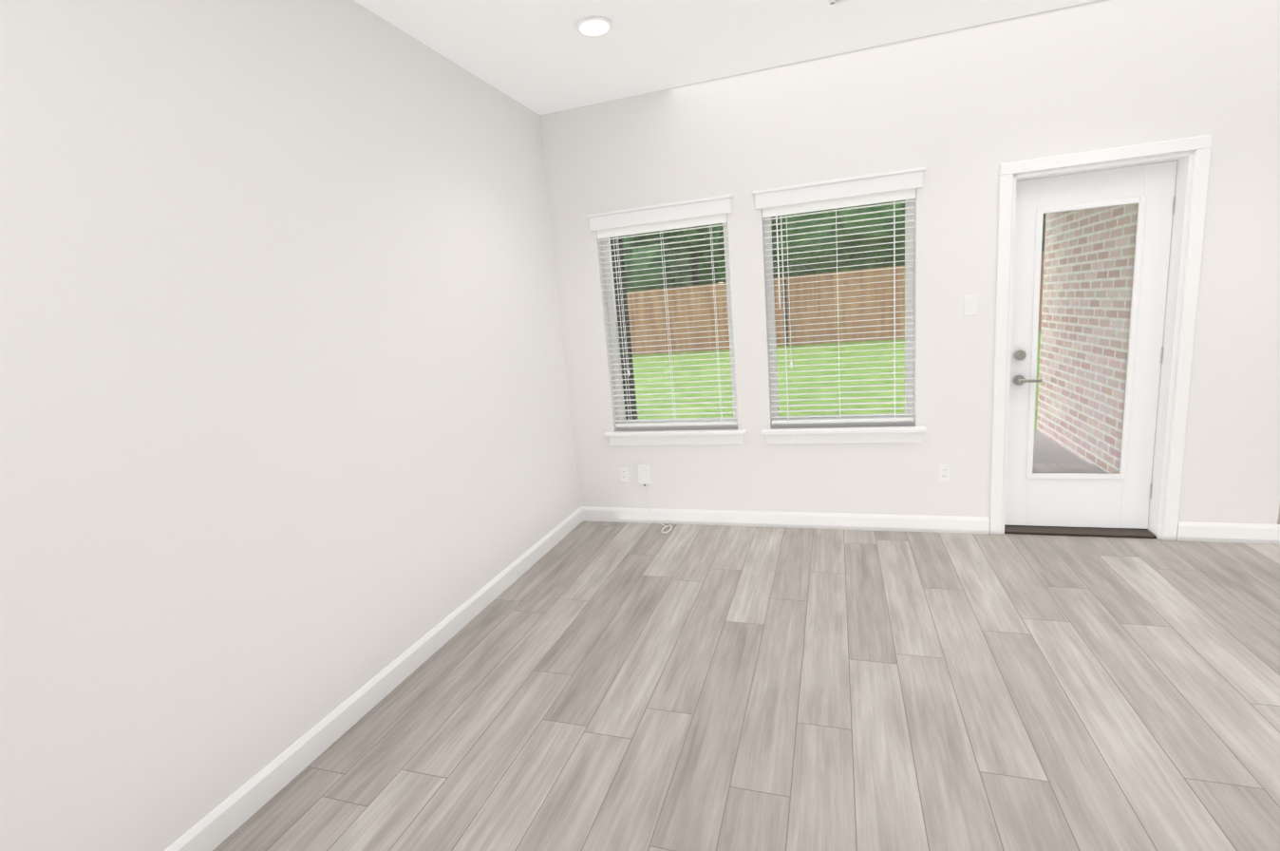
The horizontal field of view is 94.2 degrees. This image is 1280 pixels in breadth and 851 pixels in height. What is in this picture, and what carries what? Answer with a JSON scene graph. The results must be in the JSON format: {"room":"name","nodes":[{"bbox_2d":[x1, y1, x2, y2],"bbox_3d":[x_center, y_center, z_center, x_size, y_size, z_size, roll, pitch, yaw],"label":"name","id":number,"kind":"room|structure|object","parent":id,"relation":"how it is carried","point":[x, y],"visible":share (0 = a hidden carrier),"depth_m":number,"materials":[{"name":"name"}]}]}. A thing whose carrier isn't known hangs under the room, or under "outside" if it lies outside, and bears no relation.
{"room":"empty living room","nodes":[
{"label":"empty living room","id":0,"kind":"room"},
{"bbox_2d":[0,0,580,850],"bbox_3d":[-1.351,-0.201,2.047,0.200,2.810,5.050,-1,11,18],"label":"wall","id":1,"kind":"structure","parent":0,"point":[287,452],"depth_m":1.90,"materials":[{"name":"white paint"}]},
{"bbox_2d":[164,506,585,850],"bbox_3d":[-1.135,1.120,2.272,0.016,0.105,4.630,-1,11,18],"label":"baseboard","id":2,"kind":"structure","parent":1,"relation":"attached to","point":[223,821],"depth_m":2.27,"materials":[{"name":"white wood"}]},
{"bbox_2d":[353,0,1098,114],"bbox_3d":[2.032,-1.837,1.357,7.120,0.100,6.480,-1,11,18],"label":"ceiling","id":3,"kind":"structure","parent":0,"point":[540,57],"depth_m":2.97,"materials":[{"name":"white paint"}]},
{"bbox_2d":[574,16,614,37],"bbox_3d":[-0.213,-1.858,2.772,0.184,0.017,0.184,-1,11,18],"label":"recessed light","id":4,"kind":"object","parent":3,"relation":"in","point":[593,26],"visible":1,"depth_m":2.75,"materials":[{"name":"white plastic"}]},
{"bbox_2d":[829,0,848,4],"bbox_3d":[1.023,-1.933,2.611,0.360,0.012,0.165,-1,11,18],"label":"ceiling vent","id":5,"kind":"object","parent":3,"relation":"in","point":[832,2],"visible":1,"depth_m":2.72,"materials":[{"name":"white metal"}]},
{"bbox_2d":[212,505,1279,850],"bbox_3d":[2.268,0.993,1.891,7.120,0.060,6.480,-1,11,18],"label":"floor","id":6,"kind":"structure","parent":0,"point":[610,686],"depth_m":2.19,"materials":[{"name":"grey wood"}]},
{"bbox_2d":[644,486,672,533],"bbox_3d":[0.113,0.580,4.111,0.212,0.277,0.210,-1,11,18],"label":"cord","id":7,"kind":"object","parent":6,"relation":"on","point":[666,526],"visible":0.98,"depth_m":4.16,"materials":[{"name":"white plastic"}]},
{"bbox_2d":[539,0,1279,524],"bbox_3d":[1.299,-0.728,3.672,4.230,2.810,0.200,-1,11,18],"label":"wall","id":8,"kind":"structure","parent":0,"point":[961,114],"depth_m":3.36,"materials":[{"name":"white paint"}]},
{"bbox_2d":[619,467,629,482],"bbox_3d":[-0.112,0.352,4.253,0.070,0.114,0.010,-1,11,18],"label":"outlet","id":9,"kind":"object","parent":8,"relation":"attached to","point":[624,475],"visible":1,"depth_m":4.25,"materials":[{"name":"white plastic"}]},
{"bbox_2d":[637,464,650,486],"bbox_3d":[0.029,0.353,4.200,0.088,0.151,0.024,-1,11,18],"label":"outlet box","id":10,"kind":"object","parent":8,"relation":"attached to","point":[644,474],"visible":1,"depth_m":4.19,"materials":[{"name":"white plastic"}]},
{"bbox_2d":[585,194,746,445],"bbox_3d":[0.192,-0.648,3.999,0.990,1.572,0.205,-1,11,18],"label":"window","id":11,"kind":"structure","parent":8,"relation":"in","point":[607,226],"depth_m":3.99,"materials":[{"name":"white plastic"}]},
{"bbox_2d":[582,506,989,534],"bbox_3d":[0.845,0.629,3.997,2.650,0.105,0.016,-1,11,18],"label":"baseboard","id":12,"kind":"structure","parent":8,"relation":"attached to","point":[958,524],"depth_m":3.93,"materials":[{"name":"white wood"}]},
{"bbox_2d":[752,166,926,444],"bbox_3d":[1.220,-0.669,3.659,0.975,1.572,0.205,-1,11,18],"label":"window","id":13,"kind":"structure","parent":8,"relation":"in","point":[893,186],"depth_m":3.64,"materials":[{"name":"white plastic"}]},
{"bbox_2d":[938,464,951,482],"bbox_3d":[1.845,0.292,3.601,0.070,0.114,0.010,-1,11,18],"label":"outlet","id":14,"kind":"object","parent":8,"relation":"attached to","point":[944,473],"visible":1,"depth_m":3.60,"materials":[{"name":"white plastic"}]},
{"bbox_2d":[963,294,978,315],"bbox_3d":[1.882,-0.685,3.376,0.070,0.114,0.012,-1,11,18],"label":"light switch","id":15,"kind":"object","parent":8,"relation":"attached to","point":[970,305],"visible":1,"depth_m":3.38,"materials":[{"name":"white plastic"}]},
{"bbox_2d":[1004,160,1177,528],"bbox_3d":[2.492,-0.375,3.351,0.746,2.002,0.106,-1,11,18],"label":"patio door","id":16,"kind":"structure","parent":8,"relation":"in","point":[1091,264],"depth_m":3.35,"materials":[{"name":"white wood"}]},
{"bbox_2d":[989,134,1212,540],"bbox_3d":[2.488,-0.406,3.344,0.912,2.106,0.218,-1,11,18],"label":"door frame","id":17,"kind":"structure","parent":8,"relation":"attached to","point":[1192,156],"depth_m":3.19,"materials":[{"name":"white painted wood"}]},
{"bbox_2d":[1176,521,1279,544],"bbox_3d":[3.188,0.580,3.223,0.446,0.105,0.018,-1,11,18],"label":"baseboard","id":18,"kind":"structure","parent":8,"relation":"attached to","point":[1214,532],"depth_m":3.21,"materials":[{"name":"white wood"}]},
{"label":"outside","id":19,"kind":"structure","parent":0,"visible":0},
{"bbox_2d":[632,309,904,419],"bbox_3d":[13.477,-5.251,30.936,90.000,0.100,59.800,-1,11,18],"label":"grass","id":20,"kind":"structure","parent":19,"point":[803,367],"depth_m":12.81,"materials":[{"name":"green plant"}]},
{"bbox_2d":[621,199,904,337],"bbox_3d":[21.541,-17.816,34.013,97.032,22.094,33.807,-1,11,18],"label":"trees","id":21,"kind":"object","parent":20,"relation":"on","point":[784,245],"depth_m":25.81,"materials":[{"name":"green plant"}]},
{"bbox_2d":[626,264,904,355],"bbox_3d":[14.801,-4.383,18.755,48.131,2.490,0.290,-1,11,18],"label":"fence","id":22,"kind":"object","parent":20,"relation":"on","point":[721,298],"depth_m":21.77,"materials":[{"name":"brown cedar wood"}]},
{"bbox_3d":[1.602,0.460,5.467,4.430,0.170,2.850,-1,11,18],"label":"patio slab","id":23,"kind":"object","parent":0,"visible":0},
{"bbox_2d":[610,235,637,419],"bbox_3d":[-0.199,-1.058,7.268,0.140,2.430,0.140,-1,11,18],"label":"patio post","id":24,"kind":"object","parent":23,"relation":"on","point":[627,321],"depth_m":7.18,"materials":[{"name":"grey"}]}
]}

